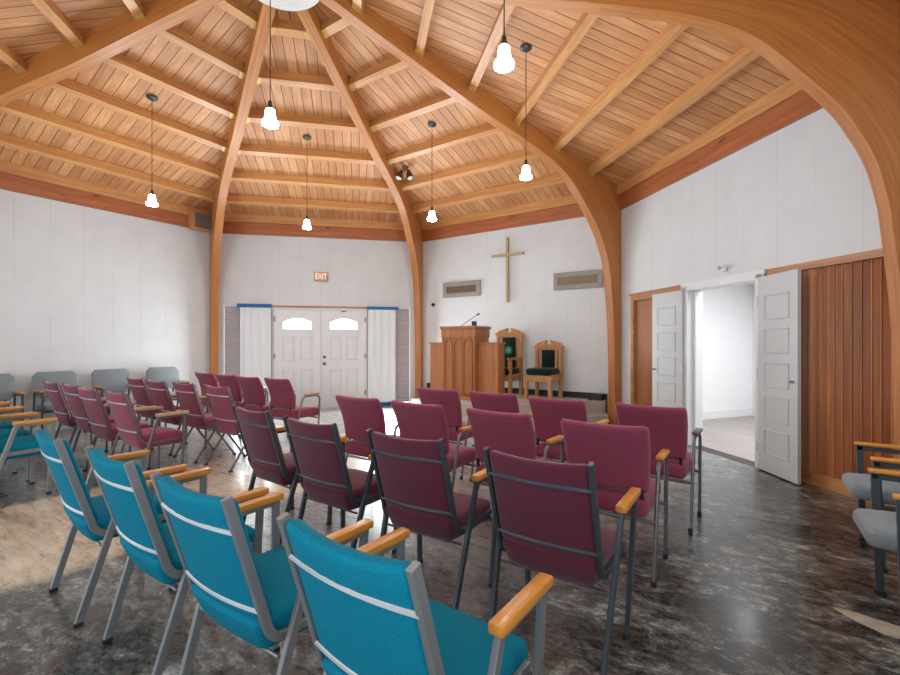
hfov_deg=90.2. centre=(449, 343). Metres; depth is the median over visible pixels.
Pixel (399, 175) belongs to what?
light
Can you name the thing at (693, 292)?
trim
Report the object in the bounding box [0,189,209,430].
wall
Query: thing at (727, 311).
wall
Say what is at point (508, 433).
armchair
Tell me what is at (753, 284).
wall
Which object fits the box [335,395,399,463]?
armchair
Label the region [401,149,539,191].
purlin
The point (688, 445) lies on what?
trim
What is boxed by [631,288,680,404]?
trim
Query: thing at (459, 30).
ceiling
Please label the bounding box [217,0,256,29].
purlin
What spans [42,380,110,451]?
armchair
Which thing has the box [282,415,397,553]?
armchair
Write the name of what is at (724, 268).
emergency light
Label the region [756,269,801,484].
door
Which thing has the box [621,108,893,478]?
wall
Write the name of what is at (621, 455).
armchair
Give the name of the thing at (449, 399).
armchair
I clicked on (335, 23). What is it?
purlin
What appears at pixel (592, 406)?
platform
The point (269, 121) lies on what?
pendant light
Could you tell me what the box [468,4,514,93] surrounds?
purlin
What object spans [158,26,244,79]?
purlin
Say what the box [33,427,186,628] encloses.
armchair
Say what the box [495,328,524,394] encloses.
carved chair
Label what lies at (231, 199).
purlin
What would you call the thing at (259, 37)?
arch
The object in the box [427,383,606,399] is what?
baseboard
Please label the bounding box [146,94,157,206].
pendant light
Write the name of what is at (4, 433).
armchair
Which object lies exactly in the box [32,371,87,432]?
chair
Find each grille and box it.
[195,212,210,229]
[447,285,475,292]
[558,275,597,284]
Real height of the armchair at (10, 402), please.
0.905 m
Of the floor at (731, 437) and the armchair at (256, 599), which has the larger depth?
the floor at (731, 437)
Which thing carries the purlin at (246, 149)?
attached to the ceiling
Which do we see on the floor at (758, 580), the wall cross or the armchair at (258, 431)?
the armchair at (258, 431)
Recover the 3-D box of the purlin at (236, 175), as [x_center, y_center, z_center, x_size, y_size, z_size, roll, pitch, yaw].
[-2.416,-2.883,8.003,2.905,0.160,0.136,0,0,-11]
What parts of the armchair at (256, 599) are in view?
post, leg, backrest, seat frame, seat, arm rail, armrest, post, leg, leg, armrest, arm rail, leg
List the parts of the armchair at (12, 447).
leg, arm rail, armrest, post, seat, leg, armrest, arm rail, leg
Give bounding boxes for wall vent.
[443,280,480,297]
[553,269,602,290]
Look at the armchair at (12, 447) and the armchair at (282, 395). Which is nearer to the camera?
the armchair at (12, 447)
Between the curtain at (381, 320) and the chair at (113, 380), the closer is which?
the chair at (113, 380)
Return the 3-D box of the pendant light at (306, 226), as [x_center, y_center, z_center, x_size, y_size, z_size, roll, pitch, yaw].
[-2.238,-2.511,7.017,0.135,1.431,0.135,0,0,0]
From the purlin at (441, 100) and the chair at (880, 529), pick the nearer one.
the chair at (880, 529)
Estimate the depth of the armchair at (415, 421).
3.47 m
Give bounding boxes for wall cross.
[491,237,523,301]
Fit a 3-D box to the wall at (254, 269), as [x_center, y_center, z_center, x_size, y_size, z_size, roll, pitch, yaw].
[-2.715,-0.550,9.481,4.306,3.800,0.150,0,0,-11]
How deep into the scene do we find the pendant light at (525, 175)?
4.88 m
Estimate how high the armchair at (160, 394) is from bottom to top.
0.903 m
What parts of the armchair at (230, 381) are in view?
backrest, seat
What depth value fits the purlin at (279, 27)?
5.18 m
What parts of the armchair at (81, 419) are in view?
backrest, leg, seat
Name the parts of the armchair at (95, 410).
backrest, leg, post, leg, seat, leg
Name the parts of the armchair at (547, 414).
seat, seat rail, backrest, armrest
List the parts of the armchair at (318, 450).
post, leg, backrest, seat frame, seat, leg, armrest, post, leg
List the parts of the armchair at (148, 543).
post, leg, backrest, leg, seat frame, armrest, seat, post, arm rail, leg, armrest, leg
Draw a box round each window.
[223,305,271,377]
[385,308,409,405]
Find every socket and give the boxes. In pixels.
[266,100,273,108]
[500,35,508,45]
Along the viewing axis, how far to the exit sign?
9.37 m
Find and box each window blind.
[224,306,270,375]
[396,309,409,401]
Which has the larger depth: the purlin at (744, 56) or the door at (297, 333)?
the door at (297, 333)
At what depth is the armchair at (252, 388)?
6.17 m
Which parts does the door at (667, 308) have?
panel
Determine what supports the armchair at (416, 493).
on the floor at (758, 580)
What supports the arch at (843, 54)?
on the floor at (758, 580)
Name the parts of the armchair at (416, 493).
post, leg, backrest, leg, seat, seat frame, post, leg, armrest, leg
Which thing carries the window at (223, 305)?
in the wall at (254, 269)
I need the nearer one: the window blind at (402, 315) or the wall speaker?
the wall speaker
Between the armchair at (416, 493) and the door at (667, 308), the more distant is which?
the door at (667, 308)
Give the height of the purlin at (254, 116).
0.160 m
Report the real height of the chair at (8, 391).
0.925 m
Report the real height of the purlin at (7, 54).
0.160 m
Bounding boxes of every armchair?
[0,401,11,460]
[0,402,23,469]
[0,407,32,481]
[0,412,57,493]
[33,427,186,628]
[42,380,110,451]
[61,383,135,467]
[76,386,154,471]
[84,445,268,674]
[103,389,188,468]
[126,377,182,430]
[145,379,208,455]
[150,471,373,674]
[195,372,242,409]
[215,374,266,436]
[231,404,331,543]
[236,376,287,437]
[264,377,319,423]
[276,512,552,674]
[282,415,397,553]
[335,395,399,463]
[366,428,495,609]
[391,400,476,490]
[417,387,482,479]
[466,408,563,486]
[469,391,539,481]
[483,446,640,674]
[528,396,608,462]
[561,419,669,587]
[613,403,702,532]
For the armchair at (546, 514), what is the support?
on the floor at (758, 580)
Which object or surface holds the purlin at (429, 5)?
attached to the ceiling
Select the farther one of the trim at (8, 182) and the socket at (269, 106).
the trim at (8, 182)
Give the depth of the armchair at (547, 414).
3.78 m
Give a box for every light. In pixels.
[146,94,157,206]
[261,0,278,128]
[302,135,310,229]
[395,166,413,180]
[427,122,436,221]
[494,0,513,72]
[520,43,531,180]
[717,264,727,271]
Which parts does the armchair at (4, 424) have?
seat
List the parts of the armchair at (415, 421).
backrest, seat, armrest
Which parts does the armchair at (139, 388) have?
backrest, post, seat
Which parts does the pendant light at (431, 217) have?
lamp shade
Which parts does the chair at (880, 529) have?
seat, leg, armrest, arm rail, armrest, leg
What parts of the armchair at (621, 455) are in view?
backrest, seat, seat rail, armrest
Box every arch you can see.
[210,1,275,411]
[296,6,422,397]
[320,0,620,424]
[475,0,899,506]
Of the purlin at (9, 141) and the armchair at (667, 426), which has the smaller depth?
the armchair at (667, 426)
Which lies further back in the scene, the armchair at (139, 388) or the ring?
the armchair at (139, 388)
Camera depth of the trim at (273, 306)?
9.39 m
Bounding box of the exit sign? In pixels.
[314,272,327,281]
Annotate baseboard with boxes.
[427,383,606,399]
[703,408,751,419]
[801,469,893,506]
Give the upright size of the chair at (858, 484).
0.925 m
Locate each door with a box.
[273,309,320,406]
[321,310,365,406]
[652,290,683,407]
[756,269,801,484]
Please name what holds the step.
on the floor at (758, 580)
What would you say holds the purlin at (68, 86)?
attached to the ceiling
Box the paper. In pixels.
[833,607,899,638]
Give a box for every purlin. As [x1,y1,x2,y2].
[0,40,26,73]
[0,101,219,179]
[0,133,214,201]
[31,0,83,48]
[48,78,226,151]
[103,54,234,119]
[123,0,144,20]
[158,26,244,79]
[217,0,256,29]
[226,195,399,212]
[231,171,389,190]
[238,143,375,164]
[246,110,357,131]
[257,69,337,92]
[269,18,310,40]
[320,14,350,39]
[348,56,407,91]
[352,0,364,14]
[370,92,457,132]
[387,123,501,164]
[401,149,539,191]
[412,174,564,213]
[414,0,435,56]
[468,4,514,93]
[513,13,598,124]
[553,23,687,152]
[588,46,760,176]
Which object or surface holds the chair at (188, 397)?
on the floor at (758, 580)
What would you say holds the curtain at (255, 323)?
hanging from the wall at (254, 269)
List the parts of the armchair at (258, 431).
post, leg, backrest, seat, post, armrest, leg, leg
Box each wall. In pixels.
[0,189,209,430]
[218,233,414,402]
[423,217,607,414]
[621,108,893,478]
[703,283,751,410]
[752,283,754,407]
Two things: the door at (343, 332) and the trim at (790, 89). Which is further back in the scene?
the door at (343, 332)
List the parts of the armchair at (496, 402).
backrest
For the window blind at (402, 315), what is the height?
2.030 m
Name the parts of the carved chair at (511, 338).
frame, leg, arm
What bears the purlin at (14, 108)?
attached to the ceiling
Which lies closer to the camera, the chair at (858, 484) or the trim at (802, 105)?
the chair at (858, 484)
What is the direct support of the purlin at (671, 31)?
attached to the ceiling
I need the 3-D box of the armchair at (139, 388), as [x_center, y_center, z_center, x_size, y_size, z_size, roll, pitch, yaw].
[-4.000,0.898,6.114,0.592,0.903,0.581,0,0,34]
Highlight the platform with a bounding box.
[460,393,606,416]
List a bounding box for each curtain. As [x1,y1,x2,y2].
[237,303,271,401]
[367,307,398,405]
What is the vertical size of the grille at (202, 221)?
0.276 m
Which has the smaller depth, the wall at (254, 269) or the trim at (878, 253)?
the trim at (878, 253)
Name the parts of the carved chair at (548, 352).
leg, frame, leg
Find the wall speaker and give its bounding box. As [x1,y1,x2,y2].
[188,211,210,231]
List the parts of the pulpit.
corner post, lancet moulding, corner post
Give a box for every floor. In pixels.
[0,406,899,674]
[696,416,754,464]
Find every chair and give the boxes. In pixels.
[0,373,24,428]
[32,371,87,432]
[91,368,139,418]
[145,366,189,420]
[172,381,235,462]
[203,384,246,472]
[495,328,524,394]
[524,340,563,398]
[842,441,899,572]
[852,468,899,642]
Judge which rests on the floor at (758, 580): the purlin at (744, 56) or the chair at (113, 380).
the chair at (113, 380)
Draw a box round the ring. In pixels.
[258,0,318,10]
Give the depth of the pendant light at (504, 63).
2.95 m
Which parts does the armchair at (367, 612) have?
post, backrest, armrest, arm rail, leg, seat, post, leg, armrest, arm rail, leg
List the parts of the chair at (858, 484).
leg, seat, armrest, arm rail, leg, armrest, arm rail, rail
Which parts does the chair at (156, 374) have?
backrest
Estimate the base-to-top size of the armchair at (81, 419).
0.903 m
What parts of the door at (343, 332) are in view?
glass, glass frame, panel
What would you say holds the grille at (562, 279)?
attached to the wall vent at (588, 278)
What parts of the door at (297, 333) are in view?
panel, glass, glass frame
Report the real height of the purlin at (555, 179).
0.160 m
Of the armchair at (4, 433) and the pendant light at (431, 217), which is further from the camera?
the pendant light at (431, 217)
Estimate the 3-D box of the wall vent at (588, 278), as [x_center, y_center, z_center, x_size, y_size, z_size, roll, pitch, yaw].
[2.244,-1.110,7.882,0.880,0.310,0.035,0,0,34]
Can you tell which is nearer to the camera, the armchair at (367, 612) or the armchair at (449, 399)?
the armchair at (367, 612)
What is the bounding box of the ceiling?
[0,0,790,222]
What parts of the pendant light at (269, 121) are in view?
lamp shade, cord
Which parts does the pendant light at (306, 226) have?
lamp shade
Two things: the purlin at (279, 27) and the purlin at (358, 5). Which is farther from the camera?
the purlin at (279, 27)
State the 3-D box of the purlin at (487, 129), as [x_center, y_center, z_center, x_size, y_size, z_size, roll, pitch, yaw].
[-0.094,-3.075,6.880,2.316,0.160,0.136,0,0,34]
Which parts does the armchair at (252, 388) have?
backrest, seat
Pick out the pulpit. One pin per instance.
(465, 360)
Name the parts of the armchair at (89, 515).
post, backrest, leg, leg, post, seat, armrest, arm rail, leg, arm rail, armrest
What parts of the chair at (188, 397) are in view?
post, leg, backrest, seat, post, leg, leg, rail, leg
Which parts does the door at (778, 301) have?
panel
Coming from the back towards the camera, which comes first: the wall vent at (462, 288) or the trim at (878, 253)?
the wall vent at (462, 288)
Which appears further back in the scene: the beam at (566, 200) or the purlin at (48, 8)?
the beam at (566, 200)
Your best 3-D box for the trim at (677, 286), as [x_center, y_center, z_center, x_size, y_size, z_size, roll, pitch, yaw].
[2.989,-0.767,6.604,0.014,0.035,1.180,0,0,-11]
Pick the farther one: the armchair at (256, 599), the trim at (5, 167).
the trim at (5, 167)
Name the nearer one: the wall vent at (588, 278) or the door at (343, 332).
the wall vent at (588, 278)
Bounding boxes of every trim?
[0,160,209,214]
[0,172,209,231]
[222,222,406,241]
[224,213,403,230]
[272,305,366,308]
[272,308,366,406]
[367,309,367,397]
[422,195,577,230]
[422,204,584,241]
[618,80,803,195]
[620,91,822,209]
[629,285,680,295]
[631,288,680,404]
[681,269,767,467]
[688,445,754,465]
[767,248,883,274]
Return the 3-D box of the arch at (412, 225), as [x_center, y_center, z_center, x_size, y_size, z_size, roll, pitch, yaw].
[-1.137,-1.237,7.336,0.130,5.174,5.000,0,0,11]
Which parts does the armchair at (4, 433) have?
armrest, seat, leg, leg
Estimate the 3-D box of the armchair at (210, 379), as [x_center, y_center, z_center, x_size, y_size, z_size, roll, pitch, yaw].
[-3.718,0.903,7.239,0.571,0.895,0.588,0,0,34]
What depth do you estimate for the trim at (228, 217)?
9.29 m
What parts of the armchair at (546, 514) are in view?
post, leg, leg, backrest, seat, seat frame, post, leg, armrest, leg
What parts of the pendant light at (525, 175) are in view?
lamp shade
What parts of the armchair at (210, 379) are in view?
seat, backrest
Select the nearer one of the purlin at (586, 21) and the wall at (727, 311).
the purlin at (586, 21)
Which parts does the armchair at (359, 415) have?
seat rail, backrest, seat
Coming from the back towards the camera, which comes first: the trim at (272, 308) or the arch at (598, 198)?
the trim at (272, 308)
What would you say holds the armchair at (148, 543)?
on the floor at (758, 580)
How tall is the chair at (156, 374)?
0.925 m
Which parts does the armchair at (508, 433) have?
seat rail, backrest, seat, armrest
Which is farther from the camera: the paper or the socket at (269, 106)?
the socket at (269, 106)
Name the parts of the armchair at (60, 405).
backrest, leg, post, leg, seat, leg, leg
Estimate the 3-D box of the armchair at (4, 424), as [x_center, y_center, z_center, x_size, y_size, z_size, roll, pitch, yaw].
[-4.938,0.898,4.719,0.592,0.905,0.581,0,0,34]
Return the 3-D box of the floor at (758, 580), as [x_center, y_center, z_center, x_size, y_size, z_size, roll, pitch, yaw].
[-1.698,1.400,4.461,10.132,0.100,10.132,0,0,-11]
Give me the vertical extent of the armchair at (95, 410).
0.903 m
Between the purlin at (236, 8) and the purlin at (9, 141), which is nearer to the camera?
the purlin at (236, 8)
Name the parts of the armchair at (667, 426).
backrest, seat, seat rail, armrest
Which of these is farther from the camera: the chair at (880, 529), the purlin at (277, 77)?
the purlin at (277, 77)
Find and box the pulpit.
[429,326,505,399]
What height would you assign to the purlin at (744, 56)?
0.160 m
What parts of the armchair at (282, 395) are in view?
backrest, seat, armrest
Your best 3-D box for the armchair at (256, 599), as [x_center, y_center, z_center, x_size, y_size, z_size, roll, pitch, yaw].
[-0.686,0.898,1.645,0.592,0.905,0.581,0,0,34]
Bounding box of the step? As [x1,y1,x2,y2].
[411,398,607,430]
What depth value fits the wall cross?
8.60 m
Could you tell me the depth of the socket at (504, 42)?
2.94 m
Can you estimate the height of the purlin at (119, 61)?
0.160 m
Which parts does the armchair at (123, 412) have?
post, leg, backrest, armrest, arm rail, post, seat, leg, leg, arm rail, armrest, leg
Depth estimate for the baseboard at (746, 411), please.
8.15 m
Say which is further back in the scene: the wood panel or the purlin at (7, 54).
the wood panel
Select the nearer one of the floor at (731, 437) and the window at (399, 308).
the floor at (731, 437)
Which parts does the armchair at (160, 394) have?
backrest, post, leg, seat, leg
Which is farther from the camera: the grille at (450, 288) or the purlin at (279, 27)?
the grille at (450, 288)
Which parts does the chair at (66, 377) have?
leg, leg, seat, backrest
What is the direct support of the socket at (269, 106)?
attached to the pendant light at (269, 121)
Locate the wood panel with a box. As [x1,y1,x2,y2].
[636,299,651,405]
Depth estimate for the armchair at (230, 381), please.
6.54 m
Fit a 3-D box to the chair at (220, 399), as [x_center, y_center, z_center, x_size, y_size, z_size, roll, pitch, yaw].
[-2.366,0.898,5.024,0.511,0.903,0.581,0,0,34]
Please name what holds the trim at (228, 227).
attached to the wall at (254, 269)
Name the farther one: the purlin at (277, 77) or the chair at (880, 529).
the purlin at (277, 77)
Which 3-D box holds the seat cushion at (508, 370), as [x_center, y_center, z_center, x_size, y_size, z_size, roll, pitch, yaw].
[0.978,0.511,8.242,0.460,0.115,0.455,0,0,34]
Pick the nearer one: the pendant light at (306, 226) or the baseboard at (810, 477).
the baseboard at (810, 477)
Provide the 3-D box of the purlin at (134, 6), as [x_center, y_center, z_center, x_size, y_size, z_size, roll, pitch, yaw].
[-3.148,-3.460,4.167,0.136,0.160,1.137,0,0,-11]
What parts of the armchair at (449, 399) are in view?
backrest, seat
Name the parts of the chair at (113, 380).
backrest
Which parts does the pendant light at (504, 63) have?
lamp shade, cord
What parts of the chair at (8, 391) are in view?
backrest, leg, leg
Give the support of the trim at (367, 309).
attached to the wall at (254, 269)
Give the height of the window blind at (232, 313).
2.030 m
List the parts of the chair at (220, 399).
post, leg, backrest, seat, post, leg, leg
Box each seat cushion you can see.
[505,367,518,374]
[526,367,558,375]
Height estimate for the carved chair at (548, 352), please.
1.015 m
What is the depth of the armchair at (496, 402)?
4.16 m
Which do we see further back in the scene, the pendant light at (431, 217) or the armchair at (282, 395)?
the pendant light at (431, 217)
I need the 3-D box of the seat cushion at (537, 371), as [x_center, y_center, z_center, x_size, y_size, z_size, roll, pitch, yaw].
[1.606,0.486,7.775,0.430,0.115,0.515,0,0,33]
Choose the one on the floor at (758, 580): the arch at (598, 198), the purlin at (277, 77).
the arch at (598, 198)
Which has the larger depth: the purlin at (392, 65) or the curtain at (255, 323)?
the curtain at (255, 323)

